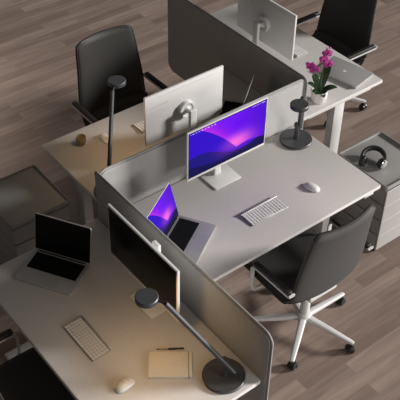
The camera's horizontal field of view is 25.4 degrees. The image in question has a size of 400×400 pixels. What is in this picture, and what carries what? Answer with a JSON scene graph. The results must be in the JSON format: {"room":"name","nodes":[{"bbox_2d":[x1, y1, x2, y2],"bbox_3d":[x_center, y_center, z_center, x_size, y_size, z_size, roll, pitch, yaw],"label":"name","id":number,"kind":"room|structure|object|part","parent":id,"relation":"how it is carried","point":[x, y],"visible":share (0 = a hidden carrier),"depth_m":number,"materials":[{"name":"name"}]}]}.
{"room":"open-plan office","nodes":[
{"label":"open-plan office","id":0,"kind":"room"},
{"bbox_2d":[0,0,399,399],"bbox_3d":[-0.591,0.634,5.673,18.000,0.001,18.000,-27,49,-28],"label":"floor","id":1,"kind":"structure","parent":0,"point":[39,39],"depth_m":7.06,"materials":[{"name":"brown wood"}]},
{"bbox_2d":[0,165,70,263],"bbox_3d":[-1.103,0.191,5.700,0.405,0.613,0.444,-27,49,-28],"label":"drawer pedestal","id":2,"kind":"object","parent":1,"relation":"on","point":[25,192],"visible":0.43,"depth_m":5.47,"materials":[{"name":"grey"}]},
{"bbox_3d":[-1.103,0.332,5.820,0.405,0.122,0.435,-27,49,-28],"label":"drawer","id":3,"kind":"part","parent":2,"relation":"part of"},
{"bbox_3d":[-1.101,0.235,5.734,0.405,0.122,0.435,-27,49,-28],"label":"drawer","id":4,"kind":"part","parent":2,"relation":"part of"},
{"bbox_2d":[0,165,68,229],"bbox_3d":[-1.096,-0.024,5.505,0.405,0.033,0.435,-27,49,-28],"label":"tray","id":5,"kind":"object","parent":2,"relation":"on","point":[25,192],"depth_m":5.49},
{"bbox_3d":[-1.097,0.040,5.562,0.405,0.122,0.435,-27,49,-28],"label":"drawer","id":6,"kind":"part","parent":2,"relation":"part of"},
{"bbox_3d":[-1.099,0.138,5.648,0.405,0.122,0.435,-27,49,-28],"label":"drawer","id":7,"kind":"part","parent":2,"relation":"part of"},
{"bbox_2d":[0,329,74,399],"bbox_3d":[-0.902,0.996,4.454,0.687,1.064,0.687,-27,49,-28],"label":"office chair","id":8,"kind":"object","parent":1,"relation":"on","point":[25,376],"visible":0.77,"depth_m":4.58,"materials":[{"name":"grey fabric"}]},
{"bbox_3d":[-1.043,0.882,4.600,0.339,0.244,0.221,-27,49,-28],"label":"armrest","id":9,"kind":"part","parent":8,"relation":"part of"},
{"bbox_2d":[70,25,167,125],"bbox_3d":[-0.558,-0.634,6.302,0.687,1.064,0.687,-27,49,-28],"label":"office chair","id":10,"kind":"object","parent":1,"relation":"on","point":[104,54],"visible":0.47,"depth_m":6.23,"materials":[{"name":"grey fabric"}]},
{"bbox_3d":[-0.718,-0.541,6.215,0.221,0.244,0.339,-27,49,-28],"label":"armrest","id":11,"kind":"part","parent":10,"relation":"part of","materials":[{"name":"black plastic"}]},
{"bbox_3d":[-0.645,-0.919,6.237,0.522,0.533,0.127,-27,49,-28],"label":"backrest","id":12,"kind":"part","parent":10,"relation":"part of","materials":[{"name":"grey leather"}]},
{"bbox_3d":[-0.499,-0.565,6.293,0.536,0.104,0.503,-27,49,-28],"label":"seat","id":13,"kind":"part","parent":10,"relation":"part of","materials":[{"name":"grey leather"}]},
{"bbox_3d":[-0.373,-0.715,6.419,0.221,0.244,0.339,-27,49,-28],"label":"armrest","id":14,"kind":"part","parent":10,"relation":"part of","materials":[{"name":"black plastic"}]},
{"bbox_2d":[0,219,260,399],"bbox_3d":[-0.460,0.913,4.815,0.773,0.716,1.464,-27,49,-28],"label":"desk","id":15,"kind":"object","parent":1,"relation":"on","point":[101,297],"visible":0.6,"depth_m":4.54,"materials":[{"name":"laminate"}]},
{"bbox_2d":[14,213,91,295],"bbox_3d":[-0.794,0.290,4.782,0.345,0.250,0.288,15,43,15],"label":"laptop","id":16,"kind":"object","parent":15,"relation":"on","point":[61,258],"visible":1,"depth_m":4.84,"materials":[{"name":"metal"}]},
{"bbox_3d":[-0.751,0.211,4.860,0.345,0.236,0.050,15,43,15],"label":"lid","id":17,"kind":"part","parent":16,"relation":"part of","materials":[{"name":"metal"}]},
{"bbox_2d":[63,315,111,361],"bbox_3d":[-0.571,0.699,4.500,0.117,0.018,0.279,-27,49,-28],"label":"keyboard","id":18,"kind":"object","parent":15,"relation":"on","point":[80,329],"visible":1,"depth_m":4.49,"materials":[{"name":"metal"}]},
{"bbox_2d":[114,377,134,392],"bbox_3d":[-0.364,0.889,4.283,0.112,0.029,0.060,-30,50,-30],"label":"mouse","id":19,"kind":"object","parent":15,"relation":"on","point":[125,384],"visible":1,"depth_m":4.27,"materials":[{"name":"plastic"}]},
{"bbox_2d":[107,203,179,320],"bbox_3d":[-0.253,0.349,4.536,0.155,0.505,0.598,-27,49,-28],"label":"monitor","id":20,"kind":"object","parent":15,"relation":"on","point":[144,260],"visible":0.94,"depth_m":4.45,"materials":[{"name":"white plastic"}]},
{"bbox_3d":[-0.257,0.534,4.700,0.155,0.009,0.200,-27,49,-28],"label":"plate","id":21,"kind":"part","parent":20,"relation":"part of","materials":[{"name":"white plastic"}]},
{"bbox_3d":[-0.222,0.367,4.585,0.024,0.402,0.054,-27,49,-28],"label":"stand post","id":22,"kind":"part","parent":20,"relation":"part of","materials":[{"name":"white plastic"}]},
{"bbox_2d":[148,351,191,378],"bbox_3d":[-0.146,0.815,4.383,0.215,0.014,0.159,0,42,-2],"label":"notebook","id":23,"kind":"object","parent":15,"relation":"on","point":[162,365],"visible":1,"depth_m":4.37,"materials":[{"name":"brown paper"}]},
{"bbox_2d":[157,347,183,349],"bbox_3d":[-0.150,0.747,4.460,0.140,0.012,0.010,-1,42,-3],"label":"pen","id":24,"kind":"object","parent":15,"relation":"on","point":[176,348],"visible":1,"depth_m":4.46,"materials":[{"name":"black plastic"}]},
{"bbox_2d":[94,171,273,399],"bbox_3d":[-0.130,0.498,4.778,0.022,0.712,1.521,-27,49,-28],"label":"panel","id":25,"kind":"object","parent":15,"relation":"attached to","point":[223,315],"visible":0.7,"depth_m":4.48,"materials":[{"name":"grey fabric"}]},
{"bbox_2d":[135,288,245,393],"bbox_3d":[-0.038,0.654,4.189,0.533,0.514,0.214,6,42,6],"label":"desk lamp","id":26,"kind":"object","parent":15,"relation":"on","point":[220,375],"visible":1,"depth_m":4.27,"materials":[{"name":"metal"}]},
{"bbox_3d":[0.004,0.652,4.163,0.352,0.451,0.025,6,42,6],"label":"arm","id":27,"kind":"part","parent":26,"relation":"part of","materials":[{"name":"metal"}]},
{"bbox_2d":[42,68,263,224],"bbox_3d":[-0.191,-0.180,6.056,1.514,0.716,0.773,-27,49,-28],"label":"desk","id":28,"kind":"object","parent":1,"relation":"on","point":[80,163],"visible":0.37,"depth_m":5.70,"materials":[{"name":"laminate"}]},
{"bbox_2d":[75,134,85,145],"bbox_3d":[-0.763,-0.382,5.687,0.066,0.058,0.066,-27,49,-28],"label":"cup","id":29,"kind":"object","parent":28,"relation":"on","point":[80,138],"visible":1,"depth_m":5.68,"materials":[{"name":"brown ceramic"}]},
{"bbox_3d":[-0.738,0.090,5.726,0.065,0.660,0.095,-27,49,-28],"label":"leg","id":30,"kind":"part","parent":28,"relation":"part of","materials":[{"name":"white metal"}]},
{"bbox_2d":[99,133,107,143],"bbox_3d":[-0.613,-0.402,5.735,0.060,0.029,0.112,-22,47,-24],"label":"mouse","id":31,"kind":"object","parent":28,"relation":"on","point":[103,137],"visible":0.7,"depth_m":5.72,"materials":[{"name":"plastic"}]},
{"bbox_2d":[94,75,125,195],"bbox_3d":[-0.515,-0.366,5.293,0.214,0.564,0.516,4,42,3],"label":"desk lamp","id":32,"kind":"object","parent":28,"relation":"on","point":[116,81],"visible":0.56,"depth_m":5.24,"materials":[{"name":"metal"}]},
{"bbox_3d":[-0.531,-0.353,5.252,0.025,0.504,0.331,4,42,3],"label":"arm","id":33,"kind":"part","parent":32,"relation":"part of","materials":[{"name":"metal"}]},
{"bbox_2d":[133,120,143,133],"bbox_3d":[-0.300,-0.524,5.888,0.279,0.018,0.117,-27,49,-28],"label":"keyboard","id":34,"kind":"object","parent":28,"relation":"on","point":[140,125],"visible":0.22,"depth_m":5.84,"materials":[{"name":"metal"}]},
{"bbox_2d":[143,65,222,145],"bbox_3d":[-0.071,-0.504,5.503,0.598,0.505,0.155,-27,49,-28],"label":"monitor","id":35,"kind":"object","parent":28,"relation":"on","point":[173,109],"visible":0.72,"depth_m":5.45,"materials":[{"name":"white plastic"}]},
{"bbox_3d":[-0.047,-0.425,5.531,0.054,0.339,0.024,-27,49,-28],"label":"stand post","id":36,"kind":"part","parent":35,"relation":"part of","materials":[{"name":"white plastic"}]},
{"bbox_2d":[201,75,253,123],"bbox_3d":[0.180,-0.658,5.873,0.288,0.250,0.345,10,42,10],"label":"laptop","id":37,"kind":"object","parent":28,"relation":"on","point":[228,105],"visible":0.38,"depth_m":5.99,"materials":[{"name":"metal"}]},
{"bbox_3d":[0.295,-0.642,5.848,0.050,0.236,0.345,10,42,10],"label":"lid","id":38,"kind":"part","parent":37,"relation":"part of","materials":[{"name":"metal"}]},
{"bbox_2d":[133,126,380,280],"bbox_3d":[0.275,0.274,5.553,1.514,0.716,0.778,-27,49,-28],"label":"desk","id":39,"kind":"object","parent":1,"relation":"on","point":[271,169],"visible":0.44,"depth_m":5.34,"materials":[{"name":"laminate"}]},
{"bbox_2d":[147,183,215,263],"bbox_3d":[-0.102,0.132,4.977,0.300,0.247,0.345,15,43,15],"label":"laptop","id":40,"kind":"object","parent":39,"relation":"on","point":[192,236],"visible":0.67,"depth_m":5.05,"materials":[{"name":"metal"}]},
{"bbox_3d":[-0.212,0.098,5.003,0.062,0.233,0.345,15,43,15],"label":"lid","id":41,"kind":"part","parent":40,"relation":"part of","materials":[{"name":"metal"}]},
{"bbox_2d":[100,79,303,203],"bbox_3d":[0.047,-0.231,5.560,1.580,0.652,0.022,-27,49,-28],"label":"panel","id":42,"kind":"object","parent":39,"relation":"attached to","point":[143,174],"visible":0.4,"depth_m":5.30,"materials":[{"name":"grey fabric"}]},
{"bbox_2d":[186,96,267,189],"bbox_3d":[0.131,-0.327,5.307,0.598,0.505,0.155,-27,49,-28],"label":"monitor","id":43,"kind":"object","parent":39,"relation":"on","point":[209,146],"visible":1,"depth_m":5.23,"materials":[{"name":"white plastic"}]},
{"bbox_3d":[0.106,-0.290,5.381,0.054,0.339,0.024,-27,49,-28],"label":"stand post","id":44,"kind":"part","parent":43,"relation":"part of","materials":[{"name":"white plastic"}]},
{"bbox_3d":[0.128,-0.141,5.471,0.200,0.009,0.155,-27,49,-28],"label":"plate","id":45,"kind":"part","parent":43,"relation":"part of","materials":[{"name":"white plastic"}]},
{"bbox_2d":[240,195,287,225],"bbox_3d":[0.380,0.062,5.241,0.279,0.018,0.117,-27,49,-28],"label":"keyboard","id":46,"kind":"object","parent":39,"relation":"on","point":[273,205],"visible":1,"depth_m":5.24,"materials":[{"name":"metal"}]},
{"bbox_2d":[279,96,311,149],"bbox_3d":[0.603,-0.490,5.473,0.214,0.544,0.528,6,42,6],"label":"desk lamp","id":47,"kind":"object","parent":39,"relation":"on","point":[296,138],"visible":1,"depth_m":5.71,"materials":[{"name":"metal"}]},
{"bbox_3d":[0.621,-0.530,5.490,0.025,0.483,0.345,6,42,6],"label":"arm","id":48,"kind":"part","parent":47,"relation":"part of","materials":[{"name":"metal"}]},
{"bbox_2d":[303,182,319,191],"bbox_3d":[0.680,-0.084,5.404,0.112,0.029,0.060,27,48,26],"label":"mouse","id":49,"kind":"object","parent":39,"relation":"on","point":[310,186],"visible":1,"depth_m":5.39,"materials":[{"name":"white plastic"}]},
{"bbox_3d":[0.820,-0.010,5.873,0.065,0.660,0.095,-27,49,-28],"label":"leg","id":50,"kind":"part","parent":39,"relation":"part of","materials":[{"name":"white metal"}]},
{"bbox_2d":[210,3,382,153],"bbox_3d":[0.543,-0.821,6.795,0.773,0.716,1.464,-27,49,-28],"label":"desk","id":51,"kind":"object","parent":1,"relation":"on","point":[335,101],"visible":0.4,"depth_m":6.39,"materials":[{"name":"laminate"}]},
{"bbox_2d":[168,0,307,128],"bbox_3d":[0.223,-0.914,6.381,0.022,0.712,1.521,-27,49,-28],"label":"panel","id":52,"kind":"object","parent":51,"relation":"attached to","point":[199,42],"visible":0.68,"depth_m":6.35,"materials":[{"name":"grey fabric"}]},
{"bbox_2d":[237,0,296,60],"bbox_3d":[0.428,-1.189,6.288,0.155,0.505,0.598,-27,49,-28],"label":"monitor","id":53,"kind":"object","parent":51,"relation":"on","point":[267,21],"visible":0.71,"depth_m":6.22,"materials":[{"name":"white plastic"}]},
{"bbox_3d":[0.395,-1.116,6.320,0.024,0.339,0.054,-27,49,-28],"label":"stand post","id":54,"kind":"part","parent":53,"relation":"part of","materials":[{"name":"white plastic"}]},
{"bbox_2d":[293,44,307,57],"bbox_3d":[0.669,-1.143,6.609,0.117,0.018,0.279,-27,49,-28],"label":"keyboard","id":55,"kind":"object","parent":51,"relation":"on","point":[298,51],"visible":0.31,"depth_m":6.55,"materials":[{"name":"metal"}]},
{"bbox_2d":[305,47,336,103],"bbox_3d":[0.818,-0.854,5.972,0.216,0.434,0.164,-27,49,-28],"label":"potted orchid","id":56,"kind":"object","parent":51,"relation":"on","point":[319,93],"visible":0.98,"depth_m":6.02,"materials":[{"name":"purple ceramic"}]},
{"bbox_3d":[0.742,-0.890,5.912,0.071,0.056,0.026,6,42,5],"label":"flower","id":57,"kind":"part","parent":56,"relation":"part of","materials":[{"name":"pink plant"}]},
{"bbox_3d":[0.764,-0.878,5.924,0.074,0.056,0.028,8,42,7],"label":"flower","id":58,"kind":"part","parent":56,"relation":"part of","materials":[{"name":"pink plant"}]},
{"bbox_3d":[0.814,-0.717,6.075,0.118,0.090,0.118,-27,49,-28],"label":"pot","id":59,"kind":"part","parent":56,"relation":"part of","materials":[{"name":"white ceramic"}]},
{"bbox_3d":[0.825,-0.932,5.876,0.076,0.057,0.029,-8,42,-10],"label":"flower","id":60,"kind":"part","parent":56,"relation":"part of","materials":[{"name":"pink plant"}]},
{"bbox_3d":[0.838,-0.970,5.843,0.073,0.052,0.029,-4,42,-6],"label":"flower","id":61,"kind":"part","parent":56,"relation":"part of","materials":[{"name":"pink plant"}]},
{"bbox_3d":[0.851,-0.905,5.899,0.069,0.054,0.026,-1,42,-2],"label":"flower","id":62,"kind":"part","parent":56,"relation":"part of","materials":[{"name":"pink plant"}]},
{"bbox_3d":[0.953,-0.472,6.399,0.095,0.660,0.065,-27,49,-28],"label":"leg","id":63,"kind":"part","parent":51,"relation":"part of","materials":[{"name":"white metal"}]},
{"bbox_2d":[318,56,373,88],"bbox_3d":[1.035,-0.916,6.356,0.345,0.020,0.243,30,49,29],"label":"laptop","id":64,"kind":"object","parent":51,"relation":"on","point":[349,74],"visible":0.78,"depth_m":6.33,"materials":[{"name":"metal"}]},
{"bbox_2d":[244,204,375,370],"bbox_3d":[0.657,0.389,5.174,0.687,1.064,0.687,-27,49,-28],"label":"office chair","id":65,"kind":"object","parent":1,"relation":"on","point":[307,266],"visible":0.88,"depth_m":5.06,"materials":[{"name":"charcoal leather"},{"name":"polished aluminium"},{"name":"black plastic"}]},
{"bbox_3d":[0.472,0.491,5.075,0.221,0.244,0.339,-27,49,-28],"label":"armrest","id":66,"kind":"part","parent":65,"relation":"part of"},
{"bbox_3d":[0.598,0.387,5.242,0.536,0.104,0.503,-27,49,-28],"label":"seat","id":67,"kind":"part","parent":65,"relation":"part of","materials":[{"name":"grey leather"}]},
{"bbox_3d":[0.817,0.317,5.279,0.221,0.244,0.339,-27,49,-28],"label":"armrest","id":68,"kind":"part","parent":65,"relation":"part of","materials":[{"name":"grey plastic"}]},
{"bbox_2d":[296,0,377,127],"bbox_3d":[1.017,-1.211,6.989,0.687,1.064,0.687,-27,49,-28],"label":"office chair","id":69,"kind":"object","parent":1,"relation":"on","point":[345,26],"visible":0.4,"depth_m":6.95,"materials":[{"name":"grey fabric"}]},
{"bbox_3d":[0.890,-1.308,7.116,0.339,0.244,0.221,-27,49,-28],"label":"armrest","id":70,"kind":"part","parent":69,"relation":"part of","materials":[{"name":"black plastic"}]},
{"bbox_3d":[0.964,-1.139,6.973,0.503,0.104,0.536,-27,49,-28],"label":"seat","id":71,"kind":"part","parent":69,"relation":"part of","materials":[{"name":"grey leather"}]},
{"bbox_3d":[1.161,-1.461,6.889,0.127,0.533,0.522,-27,49,-28],"label":"backrest","id":72,"kind":"part","parent":69,"relation":"part of","materials":[{"name":"grey leather"}]},
{"bbox_3d":[1.158,-1.077,6.861,0.339,0.244,0.221,-27,49,-28],"label":"armrest","id":73,"kind":"part","parent":69,"relation":"part of","materials":[{"name":"black plastic"}]},
{"bbox_2d":[332,132,399,250],"bbox_3d":[1.203,-0.042,6.014,0.405,0.613,0.444,-27,49,-28],"label":"drawer pedestal","id":74,"kind":"object","parent":1,"relation":"on","point":[384,227],"visible":0.68,"depth_m":5.84,"materials":[{"name":"light grey painted metal"}]},
{"bbox_3d":[1.198,0.094,6.140,0.405,0.122,0.435,-27,49,-28],"label":"drawer","id":75,"kind":"part","parent":74,"relation":"part of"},
{"bbox_3d":[1.200,-0.003,6.053,0.405,0.122,0.435,-27,49,-28],"label":"drawer","id":76,"kind":"part","parent":74,"relation":"part of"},
{"bbox_2d":[339,132,399,190],"bbox_3d":[1.205,-0.262,5.824,0.405,0.033,0.435,-27,49,-28],"label":"tray","id":77,"kind":"object","parent":74,"relation":"on","point":[388,177],"depth_m":5.83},
{"bbox_3d":[1.202,-0.100,5.967,0.405,0.122,0.435,-27,49,-28],"label":"drawer","id":78,"kind":"part","parent":74,"relation":"part of","materials":[{"name":"white metal"}]},
{"bbox_2d":[358,145,387,168],"bbox_3d":[1.131,-0.277,5.774,0.184,0.076,0.186,11,42,11],"label":"headphones","id":79,"kind":"object","parent":74,"relation":"on","point":[363,160],"visible":1,"depth_m":5.75,"materials":[{"name":"black plastic"}]},
{"bbox_2d":[358,155,367,166],"bbox_3d":[1.057,-0.254,5.746,0.077,0.076,0.050,-27,49,-28],"label":"ear cup","id":80,"kind":"object","parent":79,"relation":"on","point":[363,160],"depth_m":5.72,"materials":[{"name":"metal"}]},
{"bbox_2d":[377,158,387,168],"bbox_3d":[1.177,-0.234,5.727,0.076,0.076,0.041,-27,49,-28],"label":"ear cup","id":81,"kind":"object","parent":79,"relation":"on","point":[382,162],"depth_m":5.71,"materials":[{"name":"silver metal"}]},
{"bbox_3d":[1.204,-0.198,5.881,0.405,0.122,0.435,-27,49,-28],"label":"drawer","id":82,"kind":"part","parent":74,"relation":"part of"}
]}

